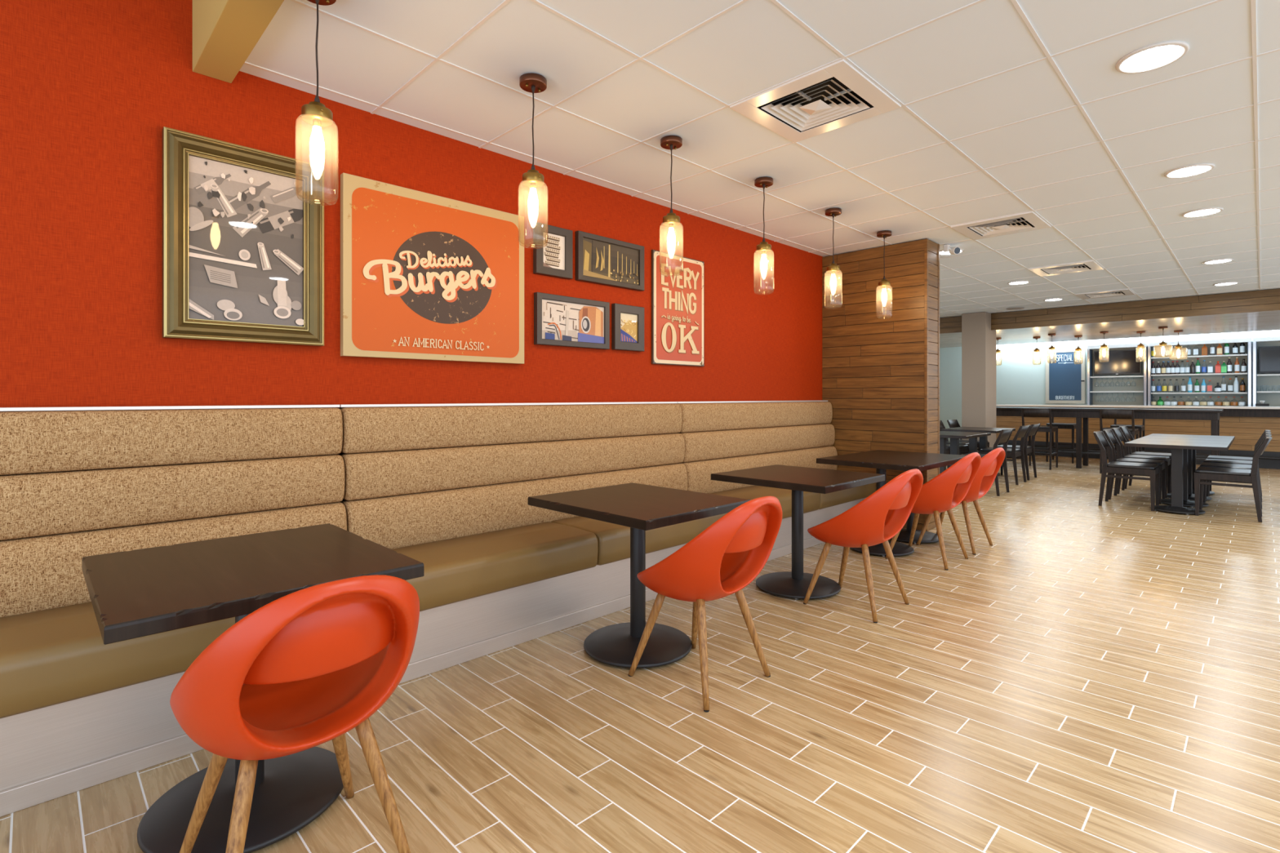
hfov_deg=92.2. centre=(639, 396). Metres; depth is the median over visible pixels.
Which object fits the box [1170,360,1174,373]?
bottle
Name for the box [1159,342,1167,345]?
socket
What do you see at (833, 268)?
socket
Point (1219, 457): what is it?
dining chair
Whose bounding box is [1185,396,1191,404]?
bottle
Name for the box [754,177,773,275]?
pendant light
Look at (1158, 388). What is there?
bottle
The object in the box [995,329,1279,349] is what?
strip
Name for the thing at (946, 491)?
shell chair
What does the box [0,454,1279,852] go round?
floor
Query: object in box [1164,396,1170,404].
bottle
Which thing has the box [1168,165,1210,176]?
diffuser
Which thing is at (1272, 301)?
ceiling beam
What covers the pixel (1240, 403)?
bottle
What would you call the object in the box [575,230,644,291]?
framed picture
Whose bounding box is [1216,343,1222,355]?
bottle
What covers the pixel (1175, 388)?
bottle
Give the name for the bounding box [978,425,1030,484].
dining chair
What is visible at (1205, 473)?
dining chair
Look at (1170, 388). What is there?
bottle
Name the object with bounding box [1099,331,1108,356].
pendant light
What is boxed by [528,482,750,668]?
pedestal table
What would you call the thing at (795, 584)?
pedestal table
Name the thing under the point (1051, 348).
pendant light
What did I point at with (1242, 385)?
bottle
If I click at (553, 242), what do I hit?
photograph
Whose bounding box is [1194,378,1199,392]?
bottle
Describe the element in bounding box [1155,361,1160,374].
bottle
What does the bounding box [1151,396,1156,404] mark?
bottle
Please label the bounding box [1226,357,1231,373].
bottle
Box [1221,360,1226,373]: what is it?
bottle
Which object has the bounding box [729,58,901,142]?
ceiling vent
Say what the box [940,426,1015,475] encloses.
pedestal table
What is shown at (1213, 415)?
table
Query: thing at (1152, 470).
dining chair
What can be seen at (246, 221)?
photograph
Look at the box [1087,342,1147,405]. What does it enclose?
shelving
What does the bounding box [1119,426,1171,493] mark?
dining chair
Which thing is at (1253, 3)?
grid
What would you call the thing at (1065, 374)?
chalkboard
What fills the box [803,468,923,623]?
shell chair
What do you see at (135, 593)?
pedestal table
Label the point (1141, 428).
bar stool
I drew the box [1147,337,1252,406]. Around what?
shelving
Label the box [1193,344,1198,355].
bottle
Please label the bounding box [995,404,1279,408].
countertop
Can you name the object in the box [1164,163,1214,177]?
recessed light
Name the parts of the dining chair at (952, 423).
backrest, seat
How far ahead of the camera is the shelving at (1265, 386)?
11.72 m
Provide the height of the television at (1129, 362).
0.530 m
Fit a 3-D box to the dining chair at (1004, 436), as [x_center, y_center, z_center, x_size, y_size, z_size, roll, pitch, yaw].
[4.398,0.812,7.826,0.442,0.815,0.564,0,0,-45]
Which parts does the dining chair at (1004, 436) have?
seat, leg, backrest, leg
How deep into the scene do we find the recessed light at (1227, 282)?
7.80 m
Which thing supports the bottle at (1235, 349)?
on the shelving at (1215, 378)
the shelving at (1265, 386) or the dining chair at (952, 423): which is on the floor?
the dining chair at (952, 423)
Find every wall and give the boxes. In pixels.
[0,0,823,454]
[822,239,937,530]
[939,336,1276,441]
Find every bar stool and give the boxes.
[1021,408,1057,470]
[1045,406,1079,463]
[1099,408,1138,475]
[1110,407,1145,457]
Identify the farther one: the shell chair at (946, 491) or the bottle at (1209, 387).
the bottle at (1209, 387)
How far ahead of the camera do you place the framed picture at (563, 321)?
3.98 m
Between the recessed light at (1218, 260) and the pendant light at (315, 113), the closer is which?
the pendant light at (315, 113)
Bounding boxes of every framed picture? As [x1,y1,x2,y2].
[162,126,324,346]
[533,222,573,279]
[533,292,609,349]
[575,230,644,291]
[611,302,644,351]
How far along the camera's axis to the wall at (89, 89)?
2.65 m
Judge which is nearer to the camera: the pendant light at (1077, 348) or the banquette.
the banquette
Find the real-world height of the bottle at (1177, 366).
0.272 m
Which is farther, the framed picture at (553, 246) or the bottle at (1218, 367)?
the bottle at (1218, 367)
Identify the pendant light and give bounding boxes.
[301,0,336,167]
[519,72,546,219]
[660,135,682,253]
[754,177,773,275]
[825,208,841,292]
[876,230,891,304]
[995,337,1001,360]
[1032,336,1040,359]
[1048,333,1055,358]
[1074,335,1082,359]
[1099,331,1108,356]
[1136,330,1145,356]
[1158,326,1168,355]
[1173,329,1182,357]
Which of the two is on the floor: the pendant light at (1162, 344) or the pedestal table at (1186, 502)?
the pedestal table at (1186, 502)
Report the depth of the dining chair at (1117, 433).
7.68 m
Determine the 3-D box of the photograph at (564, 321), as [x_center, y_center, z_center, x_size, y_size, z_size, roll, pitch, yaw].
[-0.429,-0.465,4.001,0.521,0.283,0.004,0,0,-45]
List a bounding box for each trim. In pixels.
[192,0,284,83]
[924,238,939,531]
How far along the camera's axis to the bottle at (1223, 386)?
12.07 m
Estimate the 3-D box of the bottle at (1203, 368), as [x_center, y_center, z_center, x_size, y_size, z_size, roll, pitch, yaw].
[11.271,-0.591,12.296,0.076,0.272,0.076,0,0,-45]
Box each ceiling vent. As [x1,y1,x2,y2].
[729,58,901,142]
[951,211,1051,239]
[1027,260,1103,276]
[1075,288,1135,299]
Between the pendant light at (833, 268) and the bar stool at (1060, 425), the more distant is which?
the bar stool at (1060, 425)
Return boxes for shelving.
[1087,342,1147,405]
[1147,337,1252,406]
[1252,336,1279,406]
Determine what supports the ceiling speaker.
attached to the ceiling at (755, 46)
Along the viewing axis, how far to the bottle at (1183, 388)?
12.49 m
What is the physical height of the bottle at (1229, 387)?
0.272 m
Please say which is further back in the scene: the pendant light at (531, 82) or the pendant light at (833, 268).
the pendant light at (833, 268)
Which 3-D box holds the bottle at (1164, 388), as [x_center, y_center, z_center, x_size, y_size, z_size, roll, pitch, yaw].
[10.845,-0.218,12.727,0.076,0.272,0.076,0,0,-45]
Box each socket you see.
[301,101,333,126]
[522,169,543,186]
[662,213,679,226]
[756,241,771,253]
[826,263,839,272]
[878,279,890,287]
[1100,343,1107,347]
[1137,343,1144,347]
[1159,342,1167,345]
[1174,344,1182,348]
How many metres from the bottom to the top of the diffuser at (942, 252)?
0.001 m
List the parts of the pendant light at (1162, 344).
bulb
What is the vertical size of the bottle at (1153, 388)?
0.272 m
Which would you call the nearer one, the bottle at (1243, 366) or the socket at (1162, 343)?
the socket at (1162, 343)
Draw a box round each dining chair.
[939,420,968,452]
[946,419,989,454]
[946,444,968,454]
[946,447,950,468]
[962,428,1013,496]
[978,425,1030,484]
[997,423,1040,479]
[1093,431,1159,511]
[1102,429,1166,504]
[1111,427,1171,497]
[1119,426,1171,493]
[1193,436,1272,522]
[1200,434,1271,511]
[1203,431,1271,503]
[1206,429,1271,497]
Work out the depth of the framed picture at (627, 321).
4.33 m
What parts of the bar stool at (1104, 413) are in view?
leg, backrest, seat frame, seat, leg, leg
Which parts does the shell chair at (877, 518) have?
leg, leg, leg, leg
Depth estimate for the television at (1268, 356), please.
11.66 m
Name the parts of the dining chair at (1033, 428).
leg, seat, leg, seat frame, backrest, leg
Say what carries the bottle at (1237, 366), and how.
on the shelving at (1215, 378)
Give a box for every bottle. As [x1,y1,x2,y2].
[1151,351,1155,355]
[1151,361,1155,374]
[1151,379,1155,391]
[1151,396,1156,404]
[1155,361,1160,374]
[1156,379,1161,391]
[1156,396,1163,405]
[1160,361,1165,374]
[1162,379,1166,391]
[1164,350,1169,355]
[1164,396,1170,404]
[1165,361,1170,374]
[1168,379,1173,391]
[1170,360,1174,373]
[1170,396,1177,404]
[1173,379,1178,391]
[1174,360,1179,373]
[1177,396,1184,404]
[1179,360,1184,373]
[1181,378,1186,391]
[1185,360,1190,372]
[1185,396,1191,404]
[1186,349,1191,355]
[1187,377,1192,392]
[1190,360,1195,373]
[1192,396,1199,404]
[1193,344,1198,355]
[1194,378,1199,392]
[1195,358,1200,373]
[1200,378,1206,392]
[1200,396,1207,404]
[1201,344,1207,355]
[1201,360,1206,372]
[1207,361,1213,372]
[1207,380,1212,391]
[1207,396,1213,405]
[1209,346,1214,353]
[1213,382,1221,392]
[1214,396,1222,405]
[1215,360,1221,373]
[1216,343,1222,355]
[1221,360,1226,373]
[1221,376,1226,390]
[1222,396,1230,405]
[1224,342,1229,355]
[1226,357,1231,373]
[1227,378,1232,391]
[1230,396,1237,405]
[1232,342,1238,354]
[1233,376,1238,392]
[1234,356,1239,373]
[1238,396,1245,405]
[1240,337,1244,354]
[1240,359,1246,373]
[1240,377,1245,391]
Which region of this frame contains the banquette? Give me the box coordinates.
[0,400,875,817]
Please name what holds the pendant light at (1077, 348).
hanging from the ceiling at (1264, 320)
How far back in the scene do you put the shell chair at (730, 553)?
2.48 m
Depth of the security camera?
5.78 m
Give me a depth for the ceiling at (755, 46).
3.09 m
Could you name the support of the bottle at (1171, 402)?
on the countertop
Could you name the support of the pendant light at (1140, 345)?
hanging from the ceiling at (1264, 320)
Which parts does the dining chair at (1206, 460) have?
leg, seat, leg, leg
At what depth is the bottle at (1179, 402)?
12.51 m
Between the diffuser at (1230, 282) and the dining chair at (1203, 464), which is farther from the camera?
the diffuser at (1230, 282)
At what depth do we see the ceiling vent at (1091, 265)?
6.89 m
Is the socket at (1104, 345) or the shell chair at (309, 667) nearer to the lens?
the shell chair at (309, 667)
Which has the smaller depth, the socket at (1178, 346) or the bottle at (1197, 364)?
the socket at (1178, 346)
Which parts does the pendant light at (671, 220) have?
cord, bulb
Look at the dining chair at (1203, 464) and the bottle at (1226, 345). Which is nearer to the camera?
the dining chair at (1203, 464)
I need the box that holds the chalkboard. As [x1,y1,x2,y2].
[1045,348,1085,404]
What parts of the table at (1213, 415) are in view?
leg, leg, foot rail, foot rail, leg, leg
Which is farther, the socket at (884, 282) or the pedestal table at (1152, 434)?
the pedestal table at (1152, 434)
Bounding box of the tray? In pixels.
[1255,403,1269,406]
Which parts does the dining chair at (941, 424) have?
backrest, seat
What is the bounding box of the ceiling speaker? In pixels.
[1005,306,1024,310]
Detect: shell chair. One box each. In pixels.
[169,574,419,852]
[628,495,782,712]
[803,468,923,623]
[885,452,981,570]
[916,447,1005,555]
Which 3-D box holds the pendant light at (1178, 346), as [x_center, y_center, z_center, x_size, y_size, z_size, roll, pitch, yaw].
[9.307,-0.890,10.641,0.236,0.500,0.236,0,0,-45]
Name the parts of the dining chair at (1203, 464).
leg, leg, seat, leg, leg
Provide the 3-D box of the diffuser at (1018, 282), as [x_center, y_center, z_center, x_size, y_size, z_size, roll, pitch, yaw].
[4.763,-1.430,7.741,0.202,0.001,0.202,0,0,-45]
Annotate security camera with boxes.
[942,244,960,254]
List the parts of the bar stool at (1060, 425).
leg, leg, seat, seat frame, backrest, leg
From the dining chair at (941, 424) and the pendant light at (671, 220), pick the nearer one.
the pendant light at (671, 220)
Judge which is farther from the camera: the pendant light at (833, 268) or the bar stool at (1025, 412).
the bar stool at (1025, 412)
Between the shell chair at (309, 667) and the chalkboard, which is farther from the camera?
the chalkboard
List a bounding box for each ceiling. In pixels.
[239,0,1279,317]
[939,310,1279,347]
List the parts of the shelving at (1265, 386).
panel, rail, shelf, shelf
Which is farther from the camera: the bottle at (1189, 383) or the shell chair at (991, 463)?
the bottle at (1189, 383)
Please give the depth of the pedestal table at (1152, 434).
7.73 m
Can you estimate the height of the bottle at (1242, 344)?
0.312 m
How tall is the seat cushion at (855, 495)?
0.190 m
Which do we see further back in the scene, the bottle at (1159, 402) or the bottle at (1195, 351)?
the bottle at (1159, 402)
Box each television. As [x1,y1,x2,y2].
[1093,349,1142,375]
[1258,346,1279,373]
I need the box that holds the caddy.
[1255,400,1269,406]
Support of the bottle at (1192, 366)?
on the shelving at (1215, 378)
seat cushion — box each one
[0,521,598,719]
[551,485,820,565]
[818,482,875,509]
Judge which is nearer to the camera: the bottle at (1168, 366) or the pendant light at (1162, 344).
the pendant light at (1162, 344)
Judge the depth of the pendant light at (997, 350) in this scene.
11.98 m
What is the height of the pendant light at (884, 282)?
0.750 m
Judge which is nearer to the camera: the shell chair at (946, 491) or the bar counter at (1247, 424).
the shell chair at (946, 491)
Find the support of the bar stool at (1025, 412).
on the floor
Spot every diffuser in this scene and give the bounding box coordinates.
[939,250,961,253]
[1009,281,1027,284]
[1121,45,1182,71]
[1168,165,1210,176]
[1184,208,1219,216]
[1206,259,1231,263]
[1216,282,1236,284]
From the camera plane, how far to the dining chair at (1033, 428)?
9.11 m
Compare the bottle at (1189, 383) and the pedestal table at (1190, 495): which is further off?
the bottle at (1189, 383)
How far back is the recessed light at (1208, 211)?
4.77 m
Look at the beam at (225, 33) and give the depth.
2.36 m
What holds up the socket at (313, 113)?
attached to the pendant light at (315, 113)
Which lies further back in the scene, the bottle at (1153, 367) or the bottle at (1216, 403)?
the bottle at (1153, 367)
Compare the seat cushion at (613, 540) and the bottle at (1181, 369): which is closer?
the seat cushion at (613, 540)
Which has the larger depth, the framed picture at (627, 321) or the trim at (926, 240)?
the trim at (926, 240)
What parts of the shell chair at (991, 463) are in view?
leg, leg, leg, leg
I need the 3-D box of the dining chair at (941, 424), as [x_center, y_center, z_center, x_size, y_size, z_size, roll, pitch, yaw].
[5.120,0.812,10.096,0.442,0.815,0.564,0,0,-45]
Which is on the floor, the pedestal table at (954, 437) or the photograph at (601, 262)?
the pedestal table at (954, 437)
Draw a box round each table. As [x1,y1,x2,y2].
[81,523,423,852]
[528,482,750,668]
[711,464,884,599]
[816,449,965,556]
[939,431,991,473]
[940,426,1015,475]
[995,407,1223,468]
[1124,440,1229,515]
[1133,437,1231,507]
[1142,435,1233,501]
[1146,433,1235,494]
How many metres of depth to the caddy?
11.54 m
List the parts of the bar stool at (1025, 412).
leg, leg, backrest, seat frame, seat, leg, leg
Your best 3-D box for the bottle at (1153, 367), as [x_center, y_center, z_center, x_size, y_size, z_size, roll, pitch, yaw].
[10.717,-0.591,12.856,0.076,0.272,0.076,0,0,-45]
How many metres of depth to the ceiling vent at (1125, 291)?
8.59 m
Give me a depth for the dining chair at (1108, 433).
7.26 m
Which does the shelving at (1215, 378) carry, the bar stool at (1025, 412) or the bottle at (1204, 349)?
the bottle at (1204, 349)
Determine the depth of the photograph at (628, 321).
4.35 m
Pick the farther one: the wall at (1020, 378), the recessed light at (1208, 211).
the wall at (1020, 378)
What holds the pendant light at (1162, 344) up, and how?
hanging from the ceiling at (1264, 320)
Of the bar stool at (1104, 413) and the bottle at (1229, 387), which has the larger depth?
the bottle at (1229, 387)
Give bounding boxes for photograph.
[188,155,305,326]
[542,298,604,343]
[543,231,564,270]
[582,237,639,284]
[620,312,637,342]
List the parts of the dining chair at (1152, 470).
leg, backrest, leg, seat frame, seat, leg, leg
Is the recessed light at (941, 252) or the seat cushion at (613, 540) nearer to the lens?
the seat cushion at (613, 540)
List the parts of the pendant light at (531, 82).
cord, bulb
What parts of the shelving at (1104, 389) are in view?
panel, shelf, shelf, rail, panel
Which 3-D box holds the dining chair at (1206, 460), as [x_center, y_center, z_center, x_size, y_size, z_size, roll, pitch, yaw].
[6.883,0.812,7.105,0.442,0.815,0.564,0,0,-45]
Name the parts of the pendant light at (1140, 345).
bulb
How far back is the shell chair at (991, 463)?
4.85 m
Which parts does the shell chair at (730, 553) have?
leg, leg, leg, leg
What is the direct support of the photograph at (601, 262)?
attached to the framed picture at (597, 260)
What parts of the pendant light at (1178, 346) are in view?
bulb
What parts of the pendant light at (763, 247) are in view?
bulb, cord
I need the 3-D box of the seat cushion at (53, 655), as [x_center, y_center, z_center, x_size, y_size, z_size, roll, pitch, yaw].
[-1.249,0.837,2.693,2.405,0.190,0.495,0,0,-45]
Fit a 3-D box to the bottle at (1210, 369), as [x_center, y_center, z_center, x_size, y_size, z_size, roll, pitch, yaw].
[11.333,-0.576,12.231,0.086,0.242,0.083,0,0,-45]
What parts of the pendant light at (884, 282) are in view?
cord, bulb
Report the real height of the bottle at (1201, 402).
0.192 m
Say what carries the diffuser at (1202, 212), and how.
attached to the recessed light at (1208, 211)
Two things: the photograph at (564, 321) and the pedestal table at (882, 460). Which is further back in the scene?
the pedestal table at (882, 460)
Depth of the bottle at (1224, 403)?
12.03 m
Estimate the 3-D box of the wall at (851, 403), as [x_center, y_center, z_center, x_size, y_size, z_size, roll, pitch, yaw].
[2.284,-0.104,6.093,0.304,2.649,1.185,0,0,-45]
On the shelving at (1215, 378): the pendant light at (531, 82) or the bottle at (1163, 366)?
the bottle at (1163, 366)
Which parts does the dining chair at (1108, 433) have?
leg, backrest, leg, seat, leg, leg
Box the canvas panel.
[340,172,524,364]
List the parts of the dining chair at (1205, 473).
leg, leg, seat, seat frame, leg, leg, backrest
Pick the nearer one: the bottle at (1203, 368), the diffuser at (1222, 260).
the diffuser at (1222, 260)
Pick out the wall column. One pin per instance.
(978, 340)
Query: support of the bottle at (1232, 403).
on the countertop
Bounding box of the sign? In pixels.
[651,249,704,366]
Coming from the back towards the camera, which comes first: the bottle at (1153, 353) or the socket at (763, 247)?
the bottle at (1153, 353)
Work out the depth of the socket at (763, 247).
4.04 m
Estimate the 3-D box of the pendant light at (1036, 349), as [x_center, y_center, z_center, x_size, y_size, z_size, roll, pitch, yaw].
[7.592,-0.873,11.778,0.136,0.535,0.136,0,0,5]
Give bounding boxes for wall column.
[961,311,995,454]
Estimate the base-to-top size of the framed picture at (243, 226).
0.852 m
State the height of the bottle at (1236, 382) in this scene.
0.312 m
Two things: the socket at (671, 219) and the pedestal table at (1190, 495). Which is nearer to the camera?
the socket at (671, 219)
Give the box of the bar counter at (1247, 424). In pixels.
[995,404,1279,469]
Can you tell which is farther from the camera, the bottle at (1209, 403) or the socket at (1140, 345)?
the bottle at (1209, 403)
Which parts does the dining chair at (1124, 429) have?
leg, backrest, leg, seat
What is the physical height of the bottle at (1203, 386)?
0.272 m
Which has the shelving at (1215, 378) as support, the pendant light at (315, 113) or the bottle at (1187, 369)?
the bottle at (1187, 369)
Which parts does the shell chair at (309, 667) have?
leg, leg, leg, leg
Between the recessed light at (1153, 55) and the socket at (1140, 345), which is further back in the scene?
the socket at (1140, 345)
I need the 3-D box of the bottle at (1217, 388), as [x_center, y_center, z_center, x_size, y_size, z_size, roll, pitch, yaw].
[11.412,-0.178,12.154,0.106,0.192,0.106,0,0,-45]
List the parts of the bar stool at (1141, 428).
leg, seat, backrest, leg, leg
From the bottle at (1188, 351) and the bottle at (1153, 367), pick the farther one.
the bottle at (1153, 367)
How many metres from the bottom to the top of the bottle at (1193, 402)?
0.192 m
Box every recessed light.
[939,248,964,254]
[1007,280,1030,284]
[1044,297,1062,301]
[1115,40,1189,73]
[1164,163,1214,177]
[1181,207,1222,217]
[1202,257,1233,264]
[1213,281,1239,285]
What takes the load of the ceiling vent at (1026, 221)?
in the ceiling at (755, 46)
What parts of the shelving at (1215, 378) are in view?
panel, shelf, shelf, shelf, rail, panel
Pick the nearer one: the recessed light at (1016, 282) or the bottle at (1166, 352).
the recessed light at (1016, 282)
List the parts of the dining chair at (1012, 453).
seat frame, seat, leg, backrest, leg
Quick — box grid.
[244,0,1279,316]
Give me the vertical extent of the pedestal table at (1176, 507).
0.725 m
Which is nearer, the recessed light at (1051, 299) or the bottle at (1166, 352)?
the recessed light at (1051, 299)
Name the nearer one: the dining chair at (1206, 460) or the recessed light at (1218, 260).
the recessed light at (1218, 260)
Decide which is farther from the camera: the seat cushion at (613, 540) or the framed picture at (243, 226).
the seat cushion at (613, 540)
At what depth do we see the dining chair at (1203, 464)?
6.68 m
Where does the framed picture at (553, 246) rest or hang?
attached to the wall at (89, 89)
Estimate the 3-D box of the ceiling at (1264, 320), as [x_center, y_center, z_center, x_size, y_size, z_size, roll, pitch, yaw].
[8.565,-1.146,10.510,3.440,0.012,11.300,0,0,-45]
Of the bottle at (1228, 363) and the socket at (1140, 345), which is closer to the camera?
the socket at (1140, 345)
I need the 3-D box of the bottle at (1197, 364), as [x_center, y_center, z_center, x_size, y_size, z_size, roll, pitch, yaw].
[11.206,-0.611,12.361,0.072,0.312,0.072,0,0,-45]
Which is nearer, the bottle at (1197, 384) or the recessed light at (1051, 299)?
the recessed light at (1051, 299)
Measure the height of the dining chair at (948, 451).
0.815 m
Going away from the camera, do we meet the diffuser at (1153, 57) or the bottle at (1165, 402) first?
the diffuser at (1153, 57)
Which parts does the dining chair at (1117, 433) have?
leg, backrest, leg, seat, leg, leg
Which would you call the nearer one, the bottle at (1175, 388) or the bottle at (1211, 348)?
the bottle at (1211, 348)
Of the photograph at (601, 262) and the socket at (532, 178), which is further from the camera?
the photograph at (601, 262)

